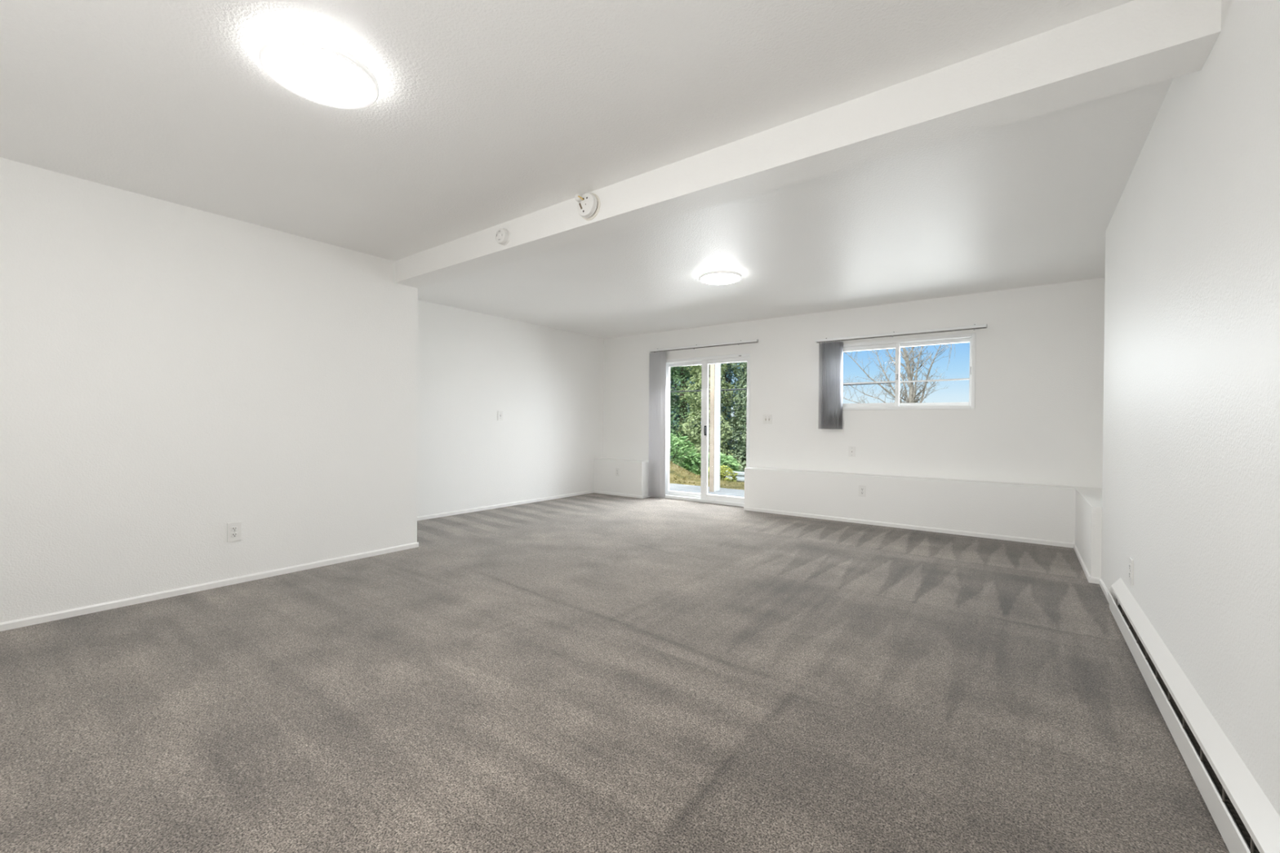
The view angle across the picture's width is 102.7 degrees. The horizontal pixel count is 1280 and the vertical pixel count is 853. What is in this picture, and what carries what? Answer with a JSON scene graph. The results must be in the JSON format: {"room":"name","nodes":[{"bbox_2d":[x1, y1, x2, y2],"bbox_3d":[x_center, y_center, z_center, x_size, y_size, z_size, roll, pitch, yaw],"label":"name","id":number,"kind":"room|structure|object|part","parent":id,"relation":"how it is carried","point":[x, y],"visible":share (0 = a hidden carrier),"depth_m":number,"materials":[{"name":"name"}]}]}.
{"room":"empty basement room","nodes":[
{"label":"empty basement room","id":0,"kind":"room"},
{"bbox_2d":[0,157,417,622],"bbox_3d":[-4.109,-0.169,2.604,1.264,2.440,5.575,1,0,37],"label":"wall","id":1,"kind":"structure","parent":0,"point":[172,375],"depth_m":3.20,"materials":[{"name":"paint"}]},
{"bbox_2d":[226,521,241,542],"bbox_3d":[-2.715,0.705,3.429,0.010,0.124,0.076,1,0,37],"label":"wall outlet","id":2,"kind":"object","parent":1,"relation":"attached to","point":[233,530],"visible":1,"depth_m":3.42,"materials":[{"name":"plastic"}]},
{"bbox_2d":[231,532,237,537],"bbox_3d":[-2.714,0.726,3.428,0.005,0.029,0.034,1,0,37],"label":"receptacle","id":3,"kind":"object","parent":2,"relation":"attached to","point":[233,534],"depth_m":3.43,"materials":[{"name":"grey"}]},
{"bbox_2d":[231,526,237,531],"bbox_3d":[-2.714,0.685,3.428,0.005,0.029,0.034,1,0,37],"label":"receptacle","id":4,"kind":"object","parent":2,"relation":"attached to","point":[233,528],"depth_m":3.42,"materials":[{"name":"grey plastic"}]},
{"bbox_2d":[0,489,594,631],"bbox_3d":[-2.949,1.028,4.061,1.135,0.042,9.013,1,0,37],"label":"baseboard","id":5,"kind":"structure","parent":1,"relation":"attached to","point":[7,625],"depth_m":3.39,"materials":[{"name":"paint"}]},
{"bbox_2d":[417,299,604,516],"bbox_3d":[-1.712,-0.181,6.785,0.140,2.440,3.997,1,0,37],"label":"wall","id":6,"kind":"structure","parent":0,"point":[546,383],"depth_m":6.58,"materials":[{"name":"paint"}]},
{"bbox_2d":[497,410,502,420],"bbox_3d":[-1.784,-0.138,6.554,0.020,0.122,0.076,1,0,37],"label":"light switch","id":7,"kind":"object","parent":6,"relation":"attached to","point":[500,412],"visible":1,"depth_m":6.55,"materials":[{"name":"plastic"}]},
{"bbox_2d":[0,0,1173,338],"bbox_3d":[-0.905,-1.493,2.716,6.255,0.250,9.572,1,0,37],"label":"ceiling","id":8,"kind":"structure","parent":0,"point":[485,114],"depth_m":2.40,"materials":[{"name":"paint"}]},
{"bbox_2d":[258,31,378,109],"bbox_3d":[-1.202,-1.336,1.935,0.384,0.058,0.384,1,0,37],"label":"ceiling light","id":9,"kind":"object","parent":8,"relation":"attached to","point":[316,68],"visible":1,"depth_m":1.88,"materials":[{"name":"white"}]},
{"bbox_2d":[698,267,742,284],"bbox_3d":[0.721,-1.341,4.590,0.384,0.058,0.384,1,0,37],"label":"ceiling light","id":10,"kind":"object","parent":8,"relation":"attached to","point":[720,276],"visible":1,"depth_m":4.50,"materials":[{"name":"white"}]},
{"bbox_2d":[701,273,740,284],"bbox_3d":[0.721,-1.319,4.591,0.346,0.014,0.346,1,0,37],"label":"diffuser","id":11,"kind":"object","parent":10,"relation":"attached to","point":[707,278],"depth_m":4.55,"materials":[{"name":"white"}]},
{"bbox_2d":[395,0,1221,288],"bbox_3d":[-0.113,-1.275,2.983,4.687,0.181,0.206,1,0,37],"label":"ceiling beam","id":12,"kind":"structure","parent":8,"relation":"attached to","point":[1134,44],"depth_m":2.06,"materials":[{"name":"paint"}]},
{"bbox_2d":[495,228,510,245],"bbox_3d":[-0.922,-1.271,3.424,0.106,0.106,0.050,1,0,37],"label":"smoke detector","id":13,"kind":"object","parent":12,"relation":"attached to","point":[502,236],"visible":1,"depth_m":3.40,"materials":[{"name":"plastic"}]},
{"bbox_2d":[574,192,599,220],"bbox_3d":[-0.314,-1.278,2.951,0.152,0.152,0.085,1,0,37],"label":"smoke detector","id":14,"kind":"object","parent":12,"relation":"attached to","point":[588,204],"visible":1,"depth_m":2.94,"materials":[{"name":"plastic"}]},
{"bbox_2d":[0,493,1229,852],"bbox_3d":[-0.981,1.072,2.652,6.256,0.001,9.372,1,0,37],"label":"floor","id":15,"kind":"structure","parent":0,"point":[592,673],"depth_m":2.01,"materials":[{"name":"carpet"}]},
{"bbox_2d":[594,457,648,495],"bbox_3d":[-0.281,0.775,7.828,0.935,0.533,0.219,1,0,37],"label":"wall","id":16,"kind":"structure","parent":0,"point":[633,479],"depth_m":7.69,"materials":[{"name":"paint"}]},
{"bbox_2d":[615,467,619,475],"bbox_3d":[-0.339,0.687,7.729,0.076,0.124,0.010,1,0,37],"label":"wall outlet","id":17,"kind":"object","parent":16,"relation":"attached to","point":[617,469],"visible":1,"depth_m":7.72,"materials":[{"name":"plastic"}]},
{"bbox_2d":[594,490,650,498],"bbox_3d":[-0.281,1.024,7.822,0.946,0.036,0.230,1,0,37],"label":"baseboard","id":18,"kind":"structure","parent":16,"relation":"attached to","point":[595,491],"depth_m":7.67,"materials":[{"name":"paint"}]},
{"bbox_2d":[603,277,1105,497],"bbox_3d":[1.865,-0.006,6.479,6.255,2.740,0.170,1,0,37],"label":"wall","id":19,"kind":"structure","parent":0,"point":[1037,416],"depth_m":5.44,"materials":[{"name":"paint"}]},
{"bbox_2d":[648,339,758,497],"bbox_3d":[0.836,-0.058,7.074,1.687,2.180,0.099,1,0,37],"label":"vertical blind","id":20,"kind":"object","parent":19,"relation":"attached to","point":[657,361],"visible":1,"depth_m":7.44,"materials":[{"name":"white plastic"}]},
{"bbox_2d":[658,352,750,506],"bbox_3d":[0.892,0.043,7.170,1.440,2.020,0.200,1,0,37],"label":"door","id":21,"kind":"structure","parent":19,"relation":"in","point":[704,497],"depth_m":7.11,"materials":[{"name":"white plastic"}]},
{"bbox_3d":[0.654,0.040,7.390,0.705,1.930,0.042,1,0,37],"label":"fixed panel","id":22,"kind":"part","parent":21,"relation":"part of","materials":[{"name":"white plastic"}]},
{"bbox_3d":[0.904,0.057,7.070,0.038,0.135,0.054,1,0,37],"label":"handle","id":23,"kind":"part","parent":21,"relation":"part of","materials":[{"name":"black plastic"}]},
{"bbox_3d":[1.150,0.047,6.944,0.713,1.930,0.042,1,0,37],"label":"sliding panel","id":24,"kind":"part","parent":21,"relation":"part of","materials":[{"name":"white plastic"}]},
{"bbox_2d":[763,414,772,424],"bbox_3d":[1.626,-0.092,6.538,0.122,0.122,0.020,1,0,37],"label":"light switch","id":25,"kind":"object","parent":19,"relation":"attached to","point":[767,419],"visible":1,"depth_m":6.54,"materials":[{"name":"plastic"}]},
{"bbox_2d":[848,446,855,457],"bbox_3d":[2.454,0.292,5.928,0.076,0.120,0.016,1,0,37],"label":"cable plate","id":26,"kind":"object","parent":19,"relation":"attached to","point":[851,449],"visible":1,"depth_m":5.92,"materials":[{"name":"plastic"}]},
{"bbox_2d":[815,324,986,429],"bbox_3d":[2.783,-0.509,5.619,1.691,1.090,0.118,1,0,37],"label":"vertical blind","id":27,"kind":"object","parent":19,"relation":"attached to","point":[830,353],"visible":1,"depth_m":5.96,"materials":[{"name":"white plastic"}]},
{"bbox_2d":[842,333,975,410],"bbox_3d":[2.828,-0.573,5.728,1.555,0.773,0.130,1,0,37],"label":"window","id":28,"kind":"structure","parent":19,"relation":"in","point":[962,338],"depth_m":5.58,"materials":[{"name":"white plastic"}]},
{"bbox_3d":[2.552,-0.576,5.923,0.811,0.705,0.035,1,0,37],"label":"sash","id":29,"kind":"part","parent":28,"relation":"part of","materials":[{"name":"clear glass"}]},
{"bbox_3d":[3.158,-0.569,5.527,0.716,0.705,0.035,1,0,37],"label":"sash","id":30,"kind":"part","parent":28,"relation":"part of","materials":[{"name":"clear glass"}]},
{"bbox_2d":[744,466,1102,577],"bbox_3d":[2.393,0.811,5.066,3.430,0.533,1.476,1,0,37],"label":"wall ledge","id":31,"kind":"object","parent":19,"relation":"attached to","point":[1060,513],"visible":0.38,"depth_m":5.19,"materials":[{"name":"paint"}]},
{"bbox_2d":[858,484,866,497],"bbox_3d":[2.457,0.714,5.658,0.076,0.124,0.010,1,0,37],"label":"wall outlet","id":32,"kind":"object","parent":31,"relation":"attached to","point":[862,489],"visible":1,"depth_m":5.65,"materials":[{"name":"plastic"}]},
{"bbox_2d":[743,506,1100,584],"bbox_3d":[2.257,1.056,5.024,3.266,0.042,1.268,1,0,37],"label":"baseboard","id":33,"kind":"structure","parent":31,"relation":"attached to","point":[1091,580],"depth_m":5.18,"materials":[{"name":"paint"}]},
{"bbox_2d":[1101,0,1279,816],"bbox_3d":[0.978,-0.120,0.281,0.304,2.440,7.896,1,0,37],"label":"wall","id":34,"kind":"structure","parent":0,"point":[1191,479],"depth_m":1.56,"materials":[{"name":"paint"}]},
{"bbox_2d":[1099,577,1108,601],"bbox_3d":[0.886,1.078,0.439,0.011,0.042,7.756,1,0,37],"label":"baseboard","id":35,"kind":"structure","parent":34,"relation":"attached to","point":[1102,585],"depth_m":3.37,"materials":[{"name":"paint"}]},
{"bbox_2d":[1128,557,1133,585],"bbox_3d":[2.488,0.733,2.595,0.010,0.124,0.076,1,0,37],"label":"wall outlet","id":36,"kind":"object","parent":34,"relation":"attached to","point":[1131,560],"visible":1,"depth_m":2.58,"materials":[{"name":"plastic"}]},
{"bbox_2d":[1107,577,1279,852],"bbox_3d":[1.927,0.969,1.866,0.038,0.233,2.890,1,0,37],"label":"baseboard heater","id":37,"kind":"object","parent":34,"relation":"attached to","point":[1244,817],"visible":1,"depth_m":1.50,"materials":[{"name":"metal"}]},
{"label":"outside","id":38,"kind":"structure","parent":0,"visible":0},
{"bbox_2d":[669,460,744,489],"bbox_3d":[7.897,1.279,20.762,40.000,1.718,30.000,1,0,37],"label":"ground","id":39,"kind":"structure","parent":38,"point":[673,472],"depth_m":10.50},
{"bbox_2d":[669,379,693,457],"bbox_3d":[0.081,-3.060,21.214,4.983,10.830,4.967,1,0,29],"label":"conifer tree","id":40,"kind":"object","parent":39,"relation":"on","point":[677,380],"visible":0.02,"depth_m":20.65,"materials":[{"name":"green plant"}]},
{"bbox_2d":[669,431,701,472],"bbox_3d":[0.753,1.154,17.127,2.703,1.985,2.696,1,0,37],"label":"bush","id":41,"kind":"object","parent":39,"relation":"on","point":[679,440],"visible":0.19,"depth_m":16.61,"materials":[{"name":"green plant"}]},
{"bbox_2d":[669,364,702,467],"bbox_3d":[1.802,-2.539,20.563,3.501,9.820,3.495,0,0,14],"label":"conifer tree","id":42,"kind":"object","parent":39,"relation":"on","point":[682,373],"visible":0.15,"depth_m":20.27,"materials":[{"name":"green plant"}]},
{"bbox_2d":[670,366,733,450],"bbox_3d":[1.533,-4.229,25.314,6.750,13.519,7.192,1,0,37],"label":"conifer tree","id":43,"kind":"object","parent":39,"relation":"on","point":[689,366],"visible":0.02,"depth_m":25.25,"materials":[{"name":"green plant"}]},
{"bbox_2d":[669,460,744,489],"bbox_3d":[0.927,1.190,11.605,6.782,1.550,2.937,1,0,37],"label":"tufts","id":44,"kind":"object","parent":39,"relation":"on","point":[690,473],"visible":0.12,"depth_m":10.65,"materials":[{"name":"plant"}]},
{"bbox_2d":[671,362,746,478],"bbox_3d":[2.670,-2.774,19.315,2.866,10.319,2.739,0,0,-34],"label":"conifer tree","id":45,"kind":"object","parent":39,"relation":"on","point":[686,425],"visible":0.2,"depth_m":19.00,"materials":[{"name":"green plant"}]},
{"bbox_2d":[679,450,742,479],"bbox_3d":[2.237,1.472,16.518,2.088,1.377,2.160,1,0,37],"label":"bush","id":46,"kind":"object","parent":39,"relation":"on","point":[728,460],"visible":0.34,"depth_m":16.15,"materials":[{"name":"green plant"}]},
{"bbox_2d":[678,361,746,471],"bbox_3d":[3.987,-3.681,24.483,6.024,12.595,6.087,1,0,37],"label":"conifer tree","id":47,"kind":"object","parent":39,"relation":"on","point":[728,377],"visible":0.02,"depth_m":23.66,"materials":[{"name":"green plant"}]},
{"bbox_2d":[707,465,737,481],"bbox_3d":[2.063,1.356,13.402,1.071,0.686,1.039,1,0,37],"label":"bush","id":48,"kind":"object","parent":39,"relation":"on","point":[723,472],"visible":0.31,"depth_m":13.22,"materials":[{"name":"green plant"}]},
{"bbox_2d":[720,361,746,476],"bbox_3d":[4.104,-2.056,19.022,2.793,8.905,2.755,1,0,24],"label":"conifer tree","id":49,"kind":"object","parent":39,"relation":"on","point":[741,380],"visible":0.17,"depth_m":18.94,"materials":[{"name":"green plant"}]},
{"bbox_2d":[725,471,744,482],"bbox_3d":[5.763,1.885,13.228,7.850,1.020,0.226,1,0,37],"label":"guardrail","id":50,"kind":"object","parent":39,"relation":"on","point":[740,476],"visible":0.09,"depth_m":15.19,"materials":[{"name":"metal"}]},
{"bbox_2d":[726,362,746,470],"bbox_3d":[5.770,-1.265,22.650,4.917,7.752,4.878,1,0,37],"label":"conifer tree","id":51,"kind":"object","parent":39,"relation":"on","point":[746,362],"visible":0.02,"depth_m":22.56,"materials":[{"name":"green plant"}]},
{"bbox_2d":[842,343,955,403],"bbox_3d":[6.754,-0.764,13.564,2.066,6.226,3.223,0,1,-43],"label":"bare tree","id":52,"kind":"object","parent":39,"relation":"on","point":[912,392],"visible":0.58,"depth_m":13.42,"materials":[{"name":"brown plant"}]},
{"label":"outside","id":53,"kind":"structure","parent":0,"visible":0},
{"bbox_2d":[670,377,968,392],"bbox_3d":[2.327,-0.987,13.208,20.000,0.117,0.040,1,0,37],"label":"overhead cable","id":54,"kind":"object","parent":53,"point":[963,378],"visible":0.16,"depth_m":12.95,"materials":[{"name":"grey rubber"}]},
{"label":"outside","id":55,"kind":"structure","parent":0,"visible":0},
{"bbox_2d":[669,483,744,497],"bbox_3d":[1.711,1.244,7.958,7.700,0.220,2.018,1,0,37],"label":"patio","id":56,"kind":"structure","parent":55,"point":[677,487],"depth_m":9.01,"materials":[{"name":"concrete"}]},
{"bbox_2d":[709,363,720,492],"bbox_3d":[1.306,-0.250,8.899,0.088,2.750,0.233,1,0,37],"label":"porch post","id":57,"kind":"object","parent":56,"relation":"on","point":[715,369],"visible":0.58,"depth_m":8.82,"materials":[{"name":"paint"}]}
]}

